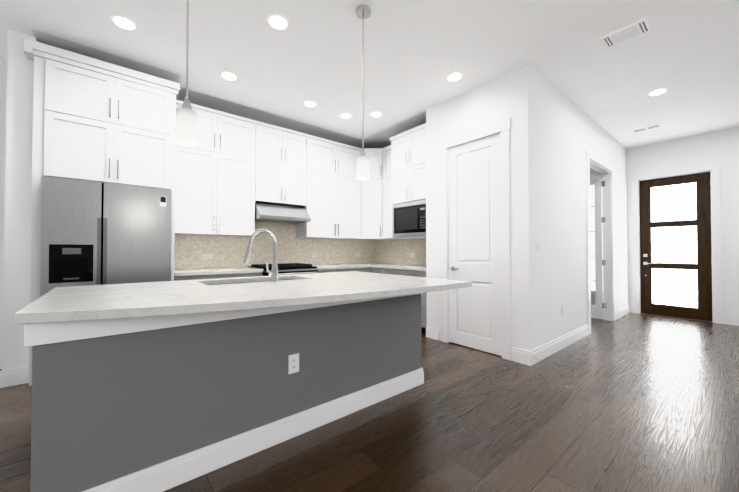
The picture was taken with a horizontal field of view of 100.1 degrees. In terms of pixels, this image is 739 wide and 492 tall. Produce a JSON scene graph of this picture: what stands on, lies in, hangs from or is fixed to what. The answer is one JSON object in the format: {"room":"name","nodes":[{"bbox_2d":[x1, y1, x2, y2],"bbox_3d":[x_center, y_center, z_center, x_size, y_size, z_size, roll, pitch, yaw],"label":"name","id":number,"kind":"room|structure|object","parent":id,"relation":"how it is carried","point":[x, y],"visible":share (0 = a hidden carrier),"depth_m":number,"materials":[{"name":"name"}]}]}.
{"room":"kitchen","nodes":[
{"label":"kitchen","id":0,"kind":"room"},
{"bbox_2d":[0,313,738,491],"bbox_3d":[0.577,1.222,1.246,12.500,0.100,9.400,1,-1,-40],"label":"floor","id":1,"kind":"structure","parent":0,"point":[631,402],"depth_m":2.00,"materials":[{"name":"brown wood"}]},
{"bbox_2d":[24,38,179,385],"bbox_3d":[-2.684,-0.272,3.202,1.130,2.940,0.699,1,-1,-40],"label":"tall cabinet","id":2,"kind":"object","parent":1,"relation":"on","point":[96,120],"visible":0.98,"depth_m":2.90,"materials":[{"name":"white wood"}]},
{"bbox_2d":[40,176,171,296],"bbox_3d":[-2.625,0.308,3.161,0.924,1.780,0.790,1,-1,-40],"label":"refrigerator","id":3,"kind":"object","parent":1,"relation":"on","point":[96,233],"visible":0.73,"depth_m":2.85,"materials":[{"name":"silver metal"}]},
{"bbox_2d":[174,267,262,280],"bbox_3d":[-1.915,0.750,3.849,0.952,0.913,0.657,1,-1,-40],"label":"base cabinet","id":4,"kind":"object","parent":1,"relation":"on","point":[205,273],"depth_m":3.66,"materials":[{"name":"grey wood"}]},
{"bbox_2d":[30,279,423,491],"bbox_3d":[-0.768,0.750,2.350,2.350,0.876,1.065,1,-1,-40],"label":"kitchen island","id":5,"kind":"object","parent":1,"relation":"on","point":[161,386],"depth_m":1.60,"materials":[{"name":"grey paint"}]},
{"bbox_2d":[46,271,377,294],"bbox_3d":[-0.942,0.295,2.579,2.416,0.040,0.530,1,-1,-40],"label":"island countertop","id":6,"kind":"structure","parent":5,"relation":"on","point":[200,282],"depth_m":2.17,"materials":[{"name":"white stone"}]},
{"bbox_2d":[243,229,278,282],"bbox_3d":[-0.823,0.070,2.352,0.202,0.404,0.234,1,-1,-40],"label":"faucet","id":7,"kind":"object","parent":6,"relation":"on","point":[274,275],"visible":1,"depth_m":2.33,"materials":[{"name":"silver metal"}]},
{"bbox_2d":[14,275,471,346],"bbox_3d":[-0.459,0.287,1.992,2.416,0.040,0.990,1,-1,-40],"label":"island countertop","id":8,"kind":"structure","parent":5,"relation":"on","point":[95,314],"depth_m":1.54,"materials":[{"name":"white stone"}]},
{"bbox_2d":[208,280,284,285],"bbox_3d":[-0.920,0.421,2.530,0.874,0.210,0.494,1,-1,-40],"label":"sink","id":9,"kind":"object","parent":8,"relation":"in","point":[247,282],"visible":0.02,"depth_m":2.70,"materials":[{"name":"metal"}]},
{"bbox_2d":[288,353,298,373],"bbox_3d":[-0.470,0.732,1.925,0.070,0.115,0.008,1,-1,-40],"label":"outlet","id":10,"kind":"object","parent":5,"relation":"attached to","point":[293,363],"visible":1,"depth_m":1.92,"materials":[{"name":"white plastic"}]},
{"bbox_2d":[247,263,318,275],"bbox_3d":[-1.214,0.727,4.353,0.757,0.935,0.738,1,-1,-40],"label":"range","id":11,"kind":"object","parent":1,"relation":"on","point":[290,268],"visible":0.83,"depth_m":4.17,"materials":[{"name":"black metal"}]},
{"bbox_2d":[312,263,369,272],"bbox_3d":[-0.576,0.765,4.953,0.978,0.913,0.657,1,-1,-40],"label":"base cabinet","id":12,"kind":"object","parent":1,"relation":"on","point":[323,268],"depth_m":4.82,"materials":[{"name":"grey"}]},
{"bbox_2d":[354,263,426,332],"bbox_3d":[0.426,0.766,5.036,0.674,0.913,1.803,1,-1,-40],"label":"base cabinet","id":13,"kind":"object","parent":1,"relation":"on","point":[381,268],"depth_m":4.48,"materials":[{"name":"grey wood"}]},
{"bbox_2d":[0,29,738,370],"bbox_3d":[0.285,-0.348,1.622,12.500,3.050,8.320,1,-1,-40],"label":"wall","id":14,"kind":"structure","parent":0,"point":[554,133],"depth_m":3.51,"materials":[{"name":"white paint"}]},
{"bbox_2d":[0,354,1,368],"bbox_3d":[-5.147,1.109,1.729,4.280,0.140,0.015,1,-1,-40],"label":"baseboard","id":15,"kind":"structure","parent":14,"relation":"attached to","point":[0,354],"depth_m":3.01,"materials":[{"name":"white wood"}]},
{"bbox_2d":[175,103,258,236],"bbox_3d":[-2.013,-0.896,3.992,0.956,1.510,0.349,1,-1,-40],"label":"upper cabinet","id":16,"kind":"object","parent":14,"relation":"attached to","point":[231,170],"depth_m":3.86,"materials":[{"name":"white wood"}]},
{"bbox_2d":[174,221,377,268],"bbox_3d":[-1.190,-0.037,4.881,3.376,1.117,0.002,1,-1,-40],"label":"tile backsplash","id":17,"kind":"structure","parent":14,"relation":"attached to","point":[224,251],"depth_m":4.61,"materials":[{"name":"beige tile"}]},
{"bbox_2d":[202,254,211,258],"bbox_3d":[-2.142,0.141,4.088,0.115,0.070,0.008,1,-1,-40],"label":"outlet","id":18,"kind":"object","parent":17,"relation":"attached to","point":[206,256],"visible":1,"depth_m":4.08,"materials":[{"name":"white plastic"}]},
{"bbox_2d":[311,253,317,257],"bbox_3d":[-0.908,0.154,5.106,0.115,0.070,0.008,1,-1,-40],"label":"outlet","id":19,"kind":"object","parent":17,"relation":"attached to","point":[314,255],"visible":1,"depth_m":5.11,"materials":[{"name":"white plastic"}]},
{"bbox_2d":[255,123,306,206],"bbox_3d":[-1.349,-1.124,4.542,0.756,1.040,0.349,1,-1,-40],"label":"upper cabinet","id":20,"kind":"object","parent":14,"relation":"attached to","point":[281,177],"depth_m":4.40,"materials":[{"name":"white wood"}]},
{"bbox_2d":[255,202,310,223],"bbox_3d":[-1.300,-0.477,4.474,0.752,0.244,0.498,1,-1,-40],"label":"range hood","id":21,"kind":"object","parent":20,"relation":"attached to","point":[275,213],"visible":0.96,"depth_m":4.34,"materials":[{"name":"metal"}]},
{"bbox_2d":[296,135,360,238],"bbox_3d":[-0.650,-0.881,5.115,1.048,1.510,0.349,1,-1,-40],"label":"upper cabinet","id":22,"kind":"object","parent":14,"relation":"attached to","point":[333,207],"depth_m":4.94,"materials":[{"name":"white wood"}]},
{"bbox_2d":[355,148,389,239],"bbox_3d":[0.071,-0.895,5.543,0.606,1.550,0.606,1,-1,-40],"label":"upper cabinet","id":23,"kind":"object","parent":14,"relation":"attached to","point":[372,208],"visible":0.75,"depth_m":5.30,"materials":[{"name":"white wood"}]},
{"bbox_2d":[374,239,425,264],"bbox_3d":[0.686,0.094,5.258,0.002,0.432,1.800,1,-1,-40],"label":"tile backsplash","id":24,"kind":"structure","parent":14,"relation":"attached to","point":[396,251],"depth_m":5.43,"materials":[{"name":"beige tile"}]},
{"bbox_2d":[383,123,425,239],"bbox_3d":[0.640,-0.894,4.840,0.615,1.570,1.197,1,-1,-40],"label":"upper cabinet","id":25,"kind":"object","parent":14,"relation":"attached to","point":[404,167],"visible":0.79,"depth_m":4.59,"materials":[{"name":"white wood"}]},
{"bbox_2d":[392,199,425,236],"bbox_3d":[0.775,-0.385,4.653,0.528,0.497,0.697,1,-1,-40],"label":"microwave","id":26,"kind":"object","parent":25,"relation":"in","point":[408,219],"visible":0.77,"depth_m":4.48,"materials":[{"name":"black"}]},
{"bbox_2d":[448,133,501,355],"bbox_3d":[1.204,-0.018,3.612,0.076,2.424,0.701,1,-1,-40],"label":"pantry door","id":27,"kind":"structure","parent":14,"relation":"in","point":[474,220],"depth_m":3.60,"materials":[{"name":"white wood"}]},
{"bbox_2d":[440,116,510,359],"bbox_3d":[1.212,-0.081,3.621,0.062,2.570,0.910,1,-1,-40],"label":"door frame","id":28,"kind":"structure","parent":14,"relation":"attached to","point":[502,126],"depth_m":3.34,"materials":[{"name":"white wood"}]},
{"bbox_2d":[536,241,542,251],"bbox_3d":[1.797,0.009,3.273,0.162,0.115,0.008,1,-1,-40],"label":"light switch","id":29,"kind":"object","parent":14,"relation":"attached to","point":[539,246],"visible":1,"depth_m":3.26,"materials":[{"name":"white plastic"}]},
{"bbox_2d":[528,324,588,365],"bbox_3d":[2.298,1.135,3.667,1.805,0.140,0.015,1,-1,-40],"label":"baseboard","id":30,"kind":"structure","parent":14,"relation":"attached to","point":[554,346],"depth_m":3.51,"materials":[{"name":"white wood"}]},
{"bbox_2d":[590,174,605,318],"bbox_3d":[3.690,0.012,5.350,0.042,2.406,0.628,1,-1,-40],"label":"door leaf","id":31,"kind":"structure","parent":14,"relation":"in","point":[600,262],"depth_m":5.17,"materials":[{"name":"white wood"}]},
{"bbox_2d":[590,185,602,290],"bbox_3d":[4.118,-0.156,6.595,0.010,2.100,1.680,1,-1,-40],"label":"window blinds","id":32,"kind":"object","parent":31,"relation":"in","point":[592,246],"depth_m":6.18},
{"bbox_2d":[585,149,614,333],"bbox_3d":[3.483,-0.056,4.734,1.380,2.550,0.142,1,-1,-40],"label":"door frame","id":33,"kind":"structure","parent":14,"relation":"attached to","point":[600,165],"depth_m":5.07,"materials":[{"name":"white wood"}]},
{"bbox_2d":[615,305,631,319],"bbox_3d":[4.438,1.158,5.415,1.000,0.140,0.040,1,-1,-40],"label":"baseboard","id":34,"kind":"structure","parent":14,"relation":"attached to","point":[627,309],"depth_m":5.45,"materials":[{"name":"white wood"}]},
{"bbox_2d":[640,172,712,321],"bbox_3d":[5.233,0.016,5.328,0.102,2.422,0.904,1,-1,-40],"label":"front door","id":35,"kind":"structure","parent":14,"relation":"in","point":[675,247],"depth_m":5.31,"materials":[{"name":"brown wood"}]},
{"bbox_2d":[630,162,722,323],"bbox_3d":[5.233,-0.043,5.329,0.142,2.540,1.110,1,-1,-40],"label":"door frame","id":36,"kind":"structure","parent":14,"relation":"attached to","point":[713,169],"depth_m":5.05,"materials":[{"name":"white wood"}]},
{"bbox_2d":[723,315,738,325],"bbox_3d":[6.597,1.134,3.571,0.015,0.140,3.325,1,-1,-40],"label":"baseboard","id":37,"kind":"structure","parent":14,"relation":"attached to","point":[729,320],"depth_m":4.79,"materials":[{"name":"white wood"}]},
{"bbox_2d":[0,0,738,148],"bbox_3d":[0.577,-1.927,1.288,12.500,0.100,9.400,1,-1,-40],"label":"ceiling","id":38,"kind":"structure","parent":0,"point":[685,53],"depth_m":2.98,"materials":[{"name":"white paint"}]},
{"bbox_2d":[111,15,136,30],"bbox_3d":[-2.041,-1.855,2.576,0.176,0.009,0.176,1,-1,-40],"label":"recessed light","id":39,"kind":"object","parent":38,"relation":"in","point":[123,22],"visible":1,"depth_m":2.57,"materials":[{"name":"white plastic"}]},
{"bbox_2d":[175,0,197,146],"bbox_3d":[-0.959,-1.205,1.632,0.120,1.334,0.120,1,-1,-40],"label":"pendant light","id":40,"kind":"object","parent":38,"relation":"hanging from","point":[186,125],"visible":1,"depth_m":1.60,"materials":[{"name":"white glass"}]},
{"bbox_2d":[220,71,237,80],"bbox_3d":[-1.524,-1.844,3.365,0.176,0.009,0.176,1,-1,-40],"label":"recessed light","id":41,"kind":"object","parent":38,"relation":"in","point":[229,76],"visible":1,"depth_m":3.36,"materials":[{"name":"white plastic"}]},
{"bbox_2d":[267,14,288,29],"bbox_3d":[-0.759,-1.855,2.570,0.176,0.009,0.176,1,-1,-40],"label":"recessed light","id":42,"kind":"object","parent":38,"relation":"in","point":[277,22],"visible":1,"depth_m":2.56,"materials":[{"name":"white plastic"}]},
{"bbox_2d":[303,100,316,106],"bbox_3d":[-0.767,-1.835,4.002,0.176,0.009,0.176,1,-1,-40],"label":"recessed light","id":43,"kind":"object","parent":38,"relation":"in","point":[308,103],"visible":1,"depth_m":3.98,"materials":[{"name":"white plastic"}]},
{"bbox_2d":[339,113,351,118],"bbox_3d":[-0.335,-1.831,4.359,0.176,0.009,0.176,1,-1,-40],"label":"recessed light","id":44,"kind":"object","parent":38,"relation":"in","point":[345,115],"visible":1,"depth_m":4.34,"materials":[{"name":"white"}]},
{"bbox_2d":[355,4,370,179],"bbox_3d":[-0.051,-1.194,2.433,0.120,1.334,0.120,1,-1,-40],"label":"pendant light","id":45,"kind":"object","parent":38,"relation":"hanging from","point":[362,11],"visible":1,"depth_m":2.42,"materials":[{"name":"white glass"}]},
{"bbox_2d":[370,111,382,116],"bbox_3d":[0.094,-1.831,4.310,0.176,0.009,0.176,1,-1,-40],"label":"recessed light","id":46,"kind":"object","parent":38,"relation":"in","point":[376,114],"visible":1,"depth_m":4.30,"materials":[{"name":"white"}]},
{"bbox_2d":[446,72,462,81],"bbox_3d":[0.927,-1.844,3.378,0.176,0.009,0.176,1,-1,-40],"label":"recessed light","id":47,"kind":"object","parent":38,"relation":"in","point":[454,76],"visible":1,"depth_m":3.36,"materials":[{"name":"white"}]},
{"bbox_2d":[599,102,610,107],"bbox_3d":[3.049,-1.822,4.012,0.130,0.036,0.130,1,-1,-40],"label":"smoke detector","id":48,"kind":"object","parent":38,"relation":"attached to","point":[604,104],"visible":1,"depth_m":3.98,"materials":[{"name":"white plastic"}]},
{"bbox_2d":[600,18,651,48],"bbox_3d":[2.241,-1.852,2.712,0.235,0.010,0.310,1,-1,-40],"label":"ceiling vent","id":49,"kind":"object","parent":38,"relation":"in","point":[627,33],"visible":1,"depth_m":2.69,"materials":[{"name":"white"}]},
{"bbox_2d":[631,124,661,132],"bbox_3d":[4.297,-1.825,4.808,0.140,0.008,0.350,1,-1,-40],"label":"ceiling vent","id":50,"kind":"object","parent":38,"relation":"in","point":[646,128],"visible":0.98,"depth_m":4.80,"materials":[{"name":"white metal"}]},
{"bbox_2d":[648,88,667,95],"bbox_3d":[3.445,-1.839,3.704,0.176,0.009,0.176,1,-1,-40],"label":"recessed light","id":51,"kind":"object","parent":38,"relation":"in","point":[657,91],"visible":0.96,"depth_m":3.69,"materials":[{"name":"white plastic"}]}
]}

